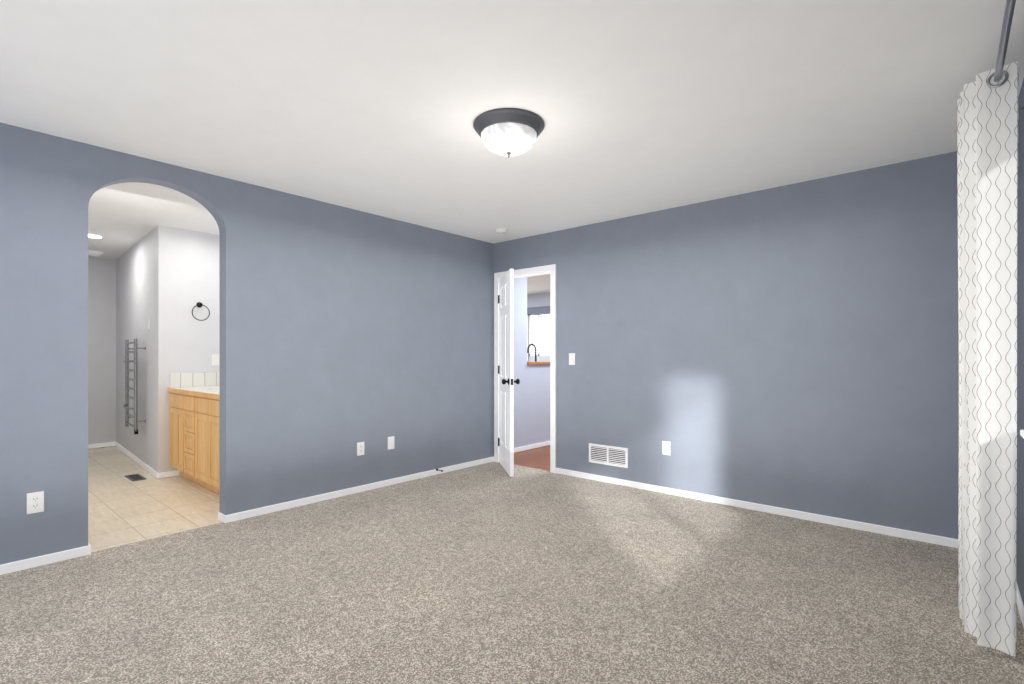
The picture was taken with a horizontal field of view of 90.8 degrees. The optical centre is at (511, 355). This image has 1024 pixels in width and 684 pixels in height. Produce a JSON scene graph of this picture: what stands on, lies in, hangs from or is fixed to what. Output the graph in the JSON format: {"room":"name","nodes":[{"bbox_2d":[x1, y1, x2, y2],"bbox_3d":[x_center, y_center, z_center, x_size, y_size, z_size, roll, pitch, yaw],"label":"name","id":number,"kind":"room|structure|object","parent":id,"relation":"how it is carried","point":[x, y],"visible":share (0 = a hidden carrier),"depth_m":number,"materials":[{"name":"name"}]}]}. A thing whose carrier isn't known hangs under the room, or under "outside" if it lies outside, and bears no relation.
{"room":"empty bedroom","nodes":[
{"label":"empty bedroom","id":0,"kind":"room"},
{"bbox_2d":[88,257,115,443],"bbox_3d":[-5.599,-0.040,6.272,0.120,2.440,1.370,0,0,41],"label":"wall","id":1,"kind":"structure","parent":0,"point":[101,350],"depth_m":6.52,"materials":[{"name":"white paint"}]},
{"bbox_2d":[88,444,97,448],"bbox_3d":[-5.615,1.153,6.153,0.012,0.055,0.870,0,0,41],"label":"baseboard","id":2,"kind":"structure","parent":1,"relation":"attached to","point":[90,446],"depth_m":6.44,"materials":[{"name":"white wood"}]},
{"bbox_2d":[116,228,154,469],"bbox_3d":[-4.265,-0.040,5.795,2.533,2.440,0.120,0,0,45],"label":"wall","id":3,"kind":"structure","parent":0,"point":[135,287],"depth_m":5.57,"materials":[{"name":"white paint"}]},
{"bbox_2d":[123,339,145,433],"bbox_3d":[-4.071,0.315,5.415,0.536,0.990,0.149,0,0,45],"label":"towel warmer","id":4,"kind":"object","parent":3,"relation":"attached to","point":[127,379],"visible":1,"depth_m":5.28,"materials":[{"name":"silver metal"}]},
{"bbox_2d":[98,442,179,478],"bbox_3d":[-4.300,1.153,5.746,2.533,0.055,0.182,0,0,41],"label":"baseboard","id":5,"kind":"structure","parent":3,"relation":"attached to","point":[153,472],"depth_m":5.35,"materials":[{"name":"white wood"}]},
{"bbox_2d":[88,446,221,551],"bbox_3d":[-3.791,1.212,5.014,4.500,0.056,1.840,0,0,41],"label":"floor","id":6,"kind":"structure","parent":0,"point":[122,510],"depth_m":4.05,"materials":[{"name":"tile"}]},
{"bbox_2d":[124,474,145,480],"bbox_3d":[-3.660,1.179,4.906,0.300,0.010,0.110,0,0,41],"label":"floor vent","id":7,"kind":"object","parent":6,"relation":"in","point":[135,477],"visible":1,"depth_m":4.88,"materials":[{"name":"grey metal"}]},
{"bbox_2d":[168,384,218,493],"bbox_3d":[-2.498,0.744,4.560,1.761,0.872,0.584,0,0,41],"label":"bathroom vanity","id":8,"kind":"object","parent":6,"relation":"on","point":[194,427],"depth_m":4.47,"materials":[{"name":"brown wood"}]},
{"bbox_2d":[155,225,218,472],"bbox_3d":[-3.195,-0.040,5.198,0.120,2.440,0.780,0,0,41],"label":"wall","id":9,"kind":"structure","parent":0,"point":[186,273],"depth_m":5.00,"materials":[{"name":"white paint"}]},
{"bbox_2d":[170,372,218,387],"bbox_3d":[-3.152,0.238,5.141,0.012,0.140,0.564,0,0,41],"label":"backsplash","id":10,"kind":"structure","parent":9,"relation":"attached to","point":[204,377],"depth_m":5.08,"materials":[{"name":"white tile"}]},
{"bbox_2d":[192,302,209,320],"bbox_3d":[-3.155,-0.451,5.111,0.054,0.192,0.165,0,0,41],"label":"towel ring","id":11,"kind":"object","parent":9,"relation":"attached to","point":[199,304],"visible":1,"depth_m":5.11,"materials":[{"name":"black metal"}]},
{"bbox_2d":[212,354,218,364],"bbox_3d":[-3.073,0.040,5.238,0.011,0.115,0.070,0,0,41],"label":"light switch","id":12,"kind":"object","parent":9,"relation":"attached to","point":[215,359],"visible":1,"depth_m":5.23,"materials":[{"name":"white plastic"}]},
{"bbox_2d":[219,234,219,511],"bbox_3d":[-2.162,-0.040,3.599,0.004,2.440,1.600,0,0,41],"label":"wall","id":13,"kind":"structure","parent":0,"point":[219,372],"depth_m":3.65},
{"bbox_2d":[0,122,492,564],"bbox_3d":[-2.003,-0.040,3.687,0.120,2.440,5.580,0,0,41],"label":"wall","id":14,"kind":"structure","parent":0,"point":[344,331],"depth_m":3.82,"materials":[{"name":"blue paint"}]},
{"bbox_2d":[27,491,43,513],"bbox_3d":[-2.666,0.820,2.825,0.010,0.115,0.070,0,0,41],"label":"electrical outlet","id":15,"kind":"object","parent":14,"relation":"attached to","point":[35,502],"visible":1,"depth_m":2.82,"materials":[{"name":"white plastic"}]},
{"bbox_2d":[0,542,90,574],"bbox_3d":[-3.094,1.153,2.328,0.016,0.055,1.797,0,0,41],"label":"baseboard","id":16,"kind":"structure","parent":14,"relation":"attached to","point":[15,566],"depth_m":2.85,"materials":[{"name":"white wood"}]},
{"bbox_2d":[220,456,493,522],"bbox_3d":[-1.109,1.153,4.604,0.028,0.055,2.782,0,0,41],"label":"baseboard","id":17,"kind":"structure","parent":14,"relation":"attached to","point":[313,499],"depth_m":4.23,"materials":[{"name":"white wood"}]},
{"bbox_2d":[357,442,363,455],"bbox_3d":[-1.312,0.805,4.384,0.010,0.115,0.070,0,0,41],"label":"electrical outlet","id":18,"kind":"object","parent":14,"relation":"attached to","point":[360,448],"visible":1,"depth_m":4.38,"materials":[{"name":"white plastic"}]},
{"bbox_2d":[388,436,393,449],"bbox_3d":[-1.105,0.795,4.622,0.011,0.115,0.070,0,0,41],"label":"wall plate","id":19,"kind":"object","parent":14,"relation":"attached to","point":[391,442],"visible":1,"depth_m":4.62,"materials":[{"name":"white plastic"}]},
{"bbox_2d":[0,461,1023,683],"bbox_3d":[-0.402,1.210,2.229,4.270,0.060,5.480,0,0,41],"label":"floor","id":20,"kind":"structure","parent":0,"point":[493,572],"depth_m":2.45,"materials":[{"name":"beige carpet"}]},
{"bbox_2d":[0,0,1023,293],"bbox_3d":[-1.002,-1.300,5.426,9.370,0.080,9.520,0,0,41],"label":"ceiling","id":21,"kind":"structure","parent":0,"point":[378,107],"depth_m":2.43,"materials":[{"name":"white paint"}]},
{"bbox_2d":[88,233,102,237],"bbox_3d":[-4.375,-1.253,5.256,0.190,0.014,0.190,0,0,41],"label":"ceiling light","id":22,"kind":"object","parent":21,"relation":"attached to","point":[91,235],"visible":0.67,"depth_m":5.25,"materials":[{"name":"white glass"}]},
{"bbox_2d":[88,250,103,255],"bbox_3d":[-5.159,-1.252,6.109,0.300,0.016,0.300,0,0,41],"label":"fan","id":23,"kind":"object","parent":21,"relation":"attached to","point":[94,253],"visible":0.38,"depth_m":6.13,"materials":[{"name":"white"}]},
{"bbox_2d":[495,228,507,233],"bbox_3d":[-0.106,-1.243,5.032,0.128,0.034,0.128,0,0,41],"label":"smoke detector","id":24,"kind":"object","parent":21,"relation":"attached to","point":[501,230],"visible":1,"depth_m":4.99,"materials":[{"name":"white plastic"}]},
{"bbox_2d":[473,108,544,157],"bbox_3d":[-0.017,-1.171,2.756,0.389,0.178,0.389,0,0,41],"label":"ceiling light","id":25,"kind":"object","parent":21,"relation":"attached to","point":[508,132],"visible":1,"depth_m":2.65,"materials":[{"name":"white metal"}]},
{"bbox_2d":[514,445,549,470],"bbox_3d":[1.885,1.212,6.548,2.540,0.057,4.040,0,0,41],"label":"floor","id":26,"kind":"structure","parent":0,"point":[537,458],"depth_m":5.83,"materials":[{"name":"brown wood"}]},
{"bbox_2d":[514,277,549,447],"bbox_3d":[0.676,-0.040,7.002,0.120,2.440,2.940,0,0,41],"label":"wall","id":27,"kind":"structure","parent":0,"point":[531,407],"depth_m":6.33,"materials":[{"name":"paint"}]},
{"bbox_2d":[514,441,549,452],"bbox_3d":[0.726,1.153,6.958,0.012,0.055,2.940,0,0,41],"label":"baseboard","id":28,"kind":"structure","parent":27,"relation":"attached to","point":[532,446],"depth_m":6.40,"materials":[{"name":"white wood"}]},
{"bbox_2d":[527,361,549,364],"bbox_3d":[0.896,0.092,7.247,0.170,0.035,2.280,0,0,41],"label":"half wall cap","id":29,"kind":"object","parent":27,"relation":"on","point":[536,363],"visible":0.21,"depth_m":6.46,"materials":[{"name":"brown wood"}]},
{"bbox_2d":[527,344,536,361],"bbox_3d":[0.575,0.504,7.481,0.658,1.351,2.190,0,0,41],"label":"faucet","id":30,"kind":"object","parent":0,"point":[535,351],"depth_m":6.98,"materials":[{"name":"metal"}]},
{"bbox_2d":[527,292,549,361],"bbox_3d":[1.283,-0.040,9.561,7.400,2.440,0.120,0,0,41],"label":"wall","id":31,"kind":"structure","parent":0,"point":[538,300],"depth_m":10.13,"materials":[{"name":"grey paint"}]},
{"bbox_2d":[529,313,549,355],"bbox_3d":[0.587,-0.430,10.132,0.600,0.860,0.070,0,0,41],"label":"kitchen window","id":32,"kind":"structure","parent":31,"relation":"in","point":[539,331],"depth_m":10.13,"materials":[{"name":"white glass"}]},
{"bbox_2d":[527,306,549,360],"bbox_3d":[0.535,-0.440,10.072,0.780,1.080,0.030,0,0,41],"label":"shade","id":33,"kind":"object","parent":32,"relation":"attached to","point":[538,310],"visible":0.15,"depth_m":10.11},
{"bbox_2d":[493,151,958,538],"bbox_3d":[1.432,-0.040,4.319,4.240,2.440,0.120,0,0,41],"label":"wall","id":34,"kind":"structure","parent":0,"point":[795,346],"depth_m":3.76,"materials":[{"name":"blue paint"}]},
{"bbox_2d":[498,269,519,476],"bbox_3d":[-0.073,0.162,5.241,0.590,2.020,0.490,0,0,41],"label":"door","id":35,"kind":"structure","parent":34,"relation":"in","point":[507,381],"depth_m":5.11,"materials":[{"name":"white wood"}]},
{"bbox_2d":[494,264,555,472],"bbox_3d":[0.168,0.127,5.417,0.842,2.106,0.152,0,0,41],"label":"door frame","id":36,"kind":"structure","parent":34,"relation":"attached to","point":[537,271],"depth_m":5.15,"materials":[{"name":"white wood"}]},
{"bbox_2d":[569,353,574,364],"bbox_3d":[0.589,0.030,4.964,0.070,0.115,0.011,0,0,41],"label":"light switch","id":37,"kind":"object","parent":34,"relation":"attached to","point":[571,358],"visible":1,"depth_m":4.96,"materials":[{"name":"white plastic"}]},
{"bbox_2d":[589,443,627,467],"bbox_3d":[0.892,0.925,4.703,0.410,0.180,0.009,0,0,41],"label":"air vent","id":38,"kind":"object","parent":34,"relation":"in","point":[608,455],"visible":1,"depth_m":4.69,"materials":[{"name":"white metal"}]},
{"bbox_2d":[662,441,669,454],"bbox_3d":[1.322,0.790,4.329,0.070,0.115,0.010,0,0,41],"label":"electrical outlet","id":39,"kind":"object","parent":34,"relation":"attached to","point":[665,447],"visible":1,"depth_m":4.33,"materials":[{"name":"white plastic"}]},
{"bbox_2d":[556,468,957,547],"bbox_3d":[1.653,1.153,4.037,3.218,0.055,0.016,0,0,41],"label":"baseboard","id":40,"kind":"structure","parent":34,"relation":"attached to","point":[912,535],"depth_m":3.74,"materials":[{"name":"white wood"}]},
{"bbox_2d":[1016,78,1023,604],"bbox_3d":[1.159,-0.040,0.861,0.120,2.440,5.460,0,0,41],"label":"wall","id":41,"kind":"structure","parent":0,"point":[1020,443],"depth_m":2.39,"materials":[{"name":"blue paint"}]},
{"bbox_2d":[957,0,1023,656],"bbox_3d":[1.375,0.011,1.376,0.228,2.293,2.564,0,0,41],"label":"curtain","id":42,"kind":"object","parent":41,"relation":"hanging from","point":[988,109],"visible":1,"depth_m":2.01,"materials":[{"name":"fabric"}]},
{"bbox_2d":[1016,581,1023,627],"bbox_3d":[1.147,1.153,0.951,0.016,0.055,5.340,0,0,41],"label":"baseboard","id":43,"kind":"structure","parent":41,"relation":"attached to","point":[1019,601],"depth_m":2.31,"materials":[{"name":"white wood"}]}
]}

